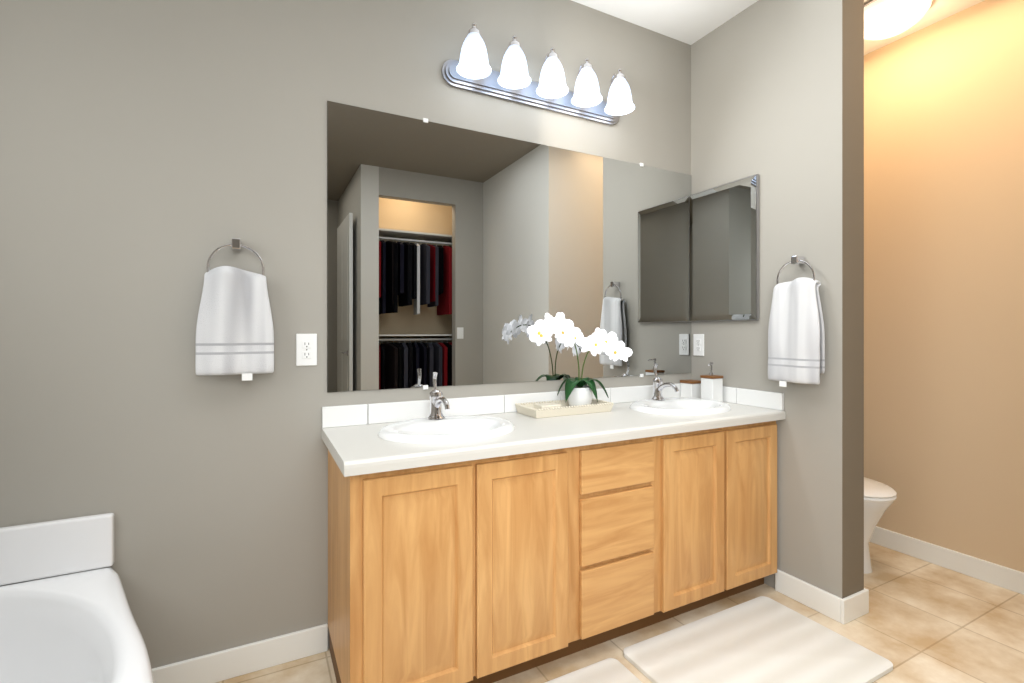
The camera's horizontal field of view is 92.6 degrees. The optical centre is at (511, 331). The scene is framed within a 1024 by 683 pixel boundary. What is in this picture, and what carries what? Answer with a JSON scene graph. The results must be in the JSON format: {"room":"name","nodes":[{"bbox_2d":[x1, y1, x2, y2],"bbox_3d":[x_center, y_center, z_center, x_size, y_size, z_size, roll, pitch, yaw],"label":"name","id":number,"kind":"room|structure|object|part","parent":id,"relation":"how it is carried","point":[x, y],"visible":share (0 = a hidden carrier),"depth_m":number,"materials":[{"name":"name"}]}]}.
{"room":"bathroom","nodes":[
{"label":"bathroom","id":0,"kind":"room"},
{"bbox_2d":[0,0,690,668],"bbox_3d":[-0.443,-0.201,2.084,3.530,2.834,0.130,0,0,-27],"label":"wall","id":1,"kind":"structure","parent":0,"point":[154,154],"depth_m":1.69,"materials":[{"name":"beige paint"}]},
{"bbox_2d":[195,238,273,380],"bbox_3d":[-0.953,-0.077,1.691,0.234,0.488,0.096,0,0,-27],"label":"hanging towel","id":2,"kind":"object","parent":1,"relation":"hanging from","point":[234,332],"visible":0.98,"depth_m":1.66,"materials":[{"name":"white fabric"}]},
{"bbox_2d":[152,624,327,682],"bbox_3d":[-0.985,1.166,1.722,0.634,0.100,0.014,0,0,-27],"label":"baseboard","id":3,"kind":"structure","parent":1,"relation":"attached to","point":[222,665],"depth_m":1.74,"materials":[{"name":"white wood"}]},
{"bbox_2d":[296,334,316,365],"bbox_3d":[-0.770,0.068,1.836,0.072,0.120,0.008,0,0,-27],"label":"electrical outlet","id":4,"kind":"object","parent":1,"relation":"attached to","point":[306,349],"visible":1,"depth_m":1.83,"materials":[{"name":"white plastic"}]},
{"bbox_2d":[327,101,691,391],"bbox_3d":[0.152,-0.325,2.313,1.934,1.134,0.008,0,0,-27],"label":"mirror","id":5,"kind":"object","parent":1,"relation":"attached to","point":[458,256],"visible":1,"depth_m":2.17,"materials":[{"name":"clear glass"}]},
{"bbox_2d":[441,23,634,124],"bbox_3d":[0.165,-1.166,2.219,0.954,0.227,0.188,0,0,-27],"label":"sconce","id":6,"kind":"object","parent":1,"relation":"attached to","point":[471,70],"visible":1,"depth_m":2.18,"materials":[{"name":"white glass"}]},
{"bbox_3d":[-0.176,-1.196,2.064,0.053,0.167,0.134,0,0,-27],"label":"arm","id":7,"kind":"part","parent":6,"relation":"part of"},
{"bbox_3d":[-0.158,-1.160,2.029,0.146,0.152,0.146,0,0,-27],"label":"lamp shade","id":8,"kind":"part","parent":6,"relation":"part of","materials":[{"name":"white glass"}]},
{"bbox_3d":[-0.008,-1.196,2.151,0.053,0.167,0.134,0,0,-27],"label":"arm","id":9,"kind":"part","parent":6,"relation":"part of"},
{"bbox_3d":[0.010,-1.160,2.116,0.146,0.152,0.146,0,0,-27],"label":"lamp shade","id":10,"kind":"part","parent":6,"relation":"part of","materials":[{"name":"white glass"}]},
{"bbox_3d":[0.163,-1.196,2.240,0.053,0.167,0.134,0,0,-27],"label":"arm","id":11,"kind":"part","parent":6,"relation":"part of"},
{"bbox_3d":[0.182,-1.160,2.204,0.146,0.152,0.146,0,0,-27],"label":"lamp shade","id":12,"kind":"part","parent":6,"relation":"part of","materials":[{"name":"white glass"}]},
{"bbox_3d":[0.332,-1.196,2.328,0.053,0.167,0.134,0,0,-27],"label":"arm","id":13,"kind":"part","parent":6,"relation":"part of"},
{"bbox_3d":[0.350,-1.160,2.292,0.146,0.152,0.146,0,0,-27],"label":"lamp shade","id":14,"kind":"part","parent":6,"relation":"part of","materials":[{"name":"white glass"}]},
{"bbox_3d":[0.505,-1.196,2.417,0.053,0.167,0.134,0,0,-27],"label":"arm","id":15,"kind":"part","parent":6,"relation":"part of"},
{"bbox_3d":[0.524,-1.160,2.381,0.146,0.152,0.146,0,0,-27],"label":"lamp shade","id":16,"kind":"part","parent":6,"relation":"part of","materials":[{"name":"white glass"}]},
{"bbox_2d":[322,382,784,428],"bbox_3d":[0.270,0.326,2.067,1.953,0.080,0.552,0,0,-27],"label":"backsplash","id":17,"kind":"structure","parent":1,"relation":"attached to","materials":[{"name":"white stone"}]},
{"bbox_2d":[216,542,1023,682],"bbox_3d":[0.988,1.246,0.343,4.470,0.060,4.740,0,0,-27],"label":"floor","id":18,"kind":"structure","parent":0,"point":[922,621],"depth_m":1.98,"materials":[{"name":"tile"}]},
{"bbox_2d":[0,513,153,682],"bbox_3d":[-1.089,0.898,0.764,0.893,0.636,1.617,0,0,-27],"label":"bathtub","id":19,"kind":"object","parent":18,"relation":"on","point":[79,626],"visible":1,"depth_m":1.38,"materials":[{"name":"white ceramic"}]},
{"bbox_2d":[325,419,783,682],"bbox_3d":[0.275,0.811,2.081,1.930,0.810,0.532,0,0,-27],"label":"bathroom vanity","id":20,"kind":"object","parent":18,"relation":"on","point":[486,539],"depth_m":1.70,"materials":[{"name":"brown wood"}]},
{"bbox_2d":[322,407,785,478],"bbox_3d":[0.271,0.386,2.064,1.954,0.040,0.558,0,0,-27],"label":"countertop","id":21,"kind":"structure","parent":20,"relation":"on","point":[355,449],"depth_m":1.74,"materials":[{"name":"white stone"}]},
{"bbox_2d":[422,372,453,418],"bbox_3d":[-0.276,0.252,1.893,0.075,0.183,0.169,0,0,-27],"label":"faucet","id":22,"kind":"object","parent":21,"relation":"on","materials":[{"name":"silver metal"}]},
{"bbox_2d":[366,411,537,450],"bbox_3d":[-0.234,0.418,1.810,0.510,0.150,0.410,0,0,-27],"label":"sink","id":23,"kind":"object","parent":21,"relation":"in","point":[463,426],"depth_m":1.85,"materials":[{"name":"white ceramic"}]},
{"bbox_2d":[515,312,632,417],"bbox_3d":[0.288,0.139,2.249,0.526,0.452,0.190,0,0,-27],"label":"orchid arrangement","id":24,"kind":"object","parent":21,"relation":"on","point":[579,392],"visible":1,"depth_m":2.21,"materials":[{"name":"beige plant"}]},
{"bbox_2d":[567,385,592,408],"bbox_3d":[0.316,0.304,2.272,0.116,0.097,0.116,0,0,-27],"label":"pot","id":25,"kind":"object","parent":24,"relation":"on","point":[581,394],"depth_m":2.22,"materials":[{"name":"white ceramic"}]},
{"bbox_2d":[646,363,680,398],"bbox_3d":[0.763,0.252,2.431,0.075,0.183,0.169,0,0,-27],"label":"faucet","id":26,"kind":"object","parent":21,"relation":"on","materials":[{"name":"silver metal"}]},
{"bbox_2d":[610,395,753,418],"bbox_3d":[0.805,0.418,2.349,0.509,0.150,0.410,0,0,-27],"label":"sink","id":27,"kind":"object","parent":21,"relation":"in","point":[676,407],"depth_m":2.39,"materials":[{"name":"white ceramic"}]},
{"bbox_2d":[680,379,700,398],"bbox_3d":[0.980,0.316,2.675,0.084,0.098,0.084,0,0,-27],"label":"jar","id":28,"kind":"object","parent":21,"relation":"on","point":[690,388],"visible":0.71,"depth_m":2.65,"materials":[{"name":"white ceramic"}]},
{"bbox_3d":[0.980,0.274,2.675,0.084,0.014,0.084,0,0,-27],"label":"lid","id":29,"kind":"part","parent":28,"relation":"part of","materials":[{"name":"brown wood"}]},
{"bbox_2d":[700,362,722,401],"bbox_3d":[1.036,0.262,2.538,0.082,0.207,0.080,0,0,-27],"label":"soap dispenser","id":30,"kind":"object","parent":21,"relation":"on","point":[711,386],"visible":0.81,"depth_m":2.51,"materials":[{"name":"white ceramic"}]},
{"bbox_2d":[545,658,641,682],"bbox_3d":[0.126,1.204,1.382,0.835,0.020,0.529,0,0,-27],"label":"rug","id":31,"kind":"object","parent":18,"relation":"on","point":[610,670],"visible":0.91,"depth_m":1.70,"materials":[{"name":"white fabric"}]},
{"bbox_2d":[623,596,892,682],"bbox_3d":[0.898,1.204,1.806,0.834,0.020,0.522,0,0,-27],"label":"rug","id":32,"kind":"object","parent":18,"relation":"on","point":[762,639],"visible":0.96,"depth_m":1.82,"materials":[{"name":"white fabric"}]},
{"bbox_2d":[864,477,896,573],"bbox_3d":[1.663,0.814,2.747,0.420,0.805,0.834,0,0,-27],"label":"toilet","id":33,"kind":"object","parent":18,"relation":"on","point":[879,498],"visible":0.15,"depth_m":2.42,"materials":[{"name":"white ceramic"}]},
{"bbox_2d":[691,0,863,598],"bbox_3d":[1.268,-0.201,2.442,0.162,2.834,0.807,0,0,-27],"label":"wall","id":34,"kind":"structure","parent":0,"point":[777,96],"depth_m":2.19,"materials":[{"name":"beige paint"}]},
{"bbox_2d":[693,334,703,355],"bbox_3d":[1.033,0.074,2.709,0.008,0.120,0.072,0,0,-27],"label":"electrical outlet","id":35,"kind":"object","parent":34,"relation":"attached to","point":[698,344],"visible":1,"depth_m":2.71,"materials":[{"name":"white plastic"}]},
{"bbox_2d":[689,174,758,321],"bbox_3d":[1.099,-0.411,2.566,0.024,0.710,0.423,0,0,-27],"label":"upper cabinet","id":36,"kind":"object","parent":34,"relation":"attached to","point":[724,252],"visible":1,"depth_m":2.53,"materials":[{"name":"silver metal"}]},
{"bbox_2d":[768,256,824,386],"bbox_3d":[1.260,-0.045,2.175,0.096,0.582,0.234,0,0,-27],"label":"hanging towel","id":37,"kind":"object","parent":34,"relation":"hanging from","point":[796,343],"visible":1,"depth_m":2.13,"materials":[{"name":"white fabric"}]},
{"bbox_2d":[775,569,841,622],"bbox_3d":[1.308,1.166,2.173,0.014,0.100,0.292,0,0,-27],"label":"baseboard","id":38,"kind":"structure","parent":34,"relation":"attached to","point":[826,603],"depth_m":2.15,"materials":[{"name":"white wood"}]},
{"bbox_2d":[841,589,868,623],"bbox_3d":[1.457,1.166,2.078,0.190,0.100,0.014,0,0,-27],"label":"baseboard","id":39,"kind":"structure","parent":34,"relation":"attached to","point":[854,606],"depth_m":2.07,"materials":[{"name":"white wood"}]},
{"bbox_2d":[572,0,984,54],"bbox_3d":[0.282,-1.648,1.706,4.470,0.060,1.670,0,0,-27],"label":"ceiling","id":40,"kind":"structure","parent":0,"point":[690,22],"depth_m":2.49,"materials":[{"name":"white paint"}]},
{"bbox_2d":[864,0,934,39],"bbox_3d":[1.906,-1.565,2.474,0.360,0.104,0.360,0,0,-27],"label":"dome ceiling light","id":41,"kind":"object","parent":40,"relation":"attached to","point":[884,19],"visible":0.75,"depth_m":2.40,"materials":[{"name":"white glass"}]},
{"bbox_2d":[864,0,1023,571],"bbox_3d":[2.292,-0.201,2.555,0.120,2.834,1.770,0,0,-27],"label":"wall","id":42,"kind":"structure","parent":0,"point":[944,279],"depth_m":2.51,"materials":[{"name":"paint"}]},
{"bbox_2d":[869,526,1023,594],"bbox_3d":[2.205,1.166,2.577,0.014,0.100,1.650,0,0,-27],"label":"baseboard","id":43,"kind":"structure","parent":42,"relation":"attached to","point":[991,572],"depth_m":2.49,"materials":[{"name":"white wood"}]}
]}

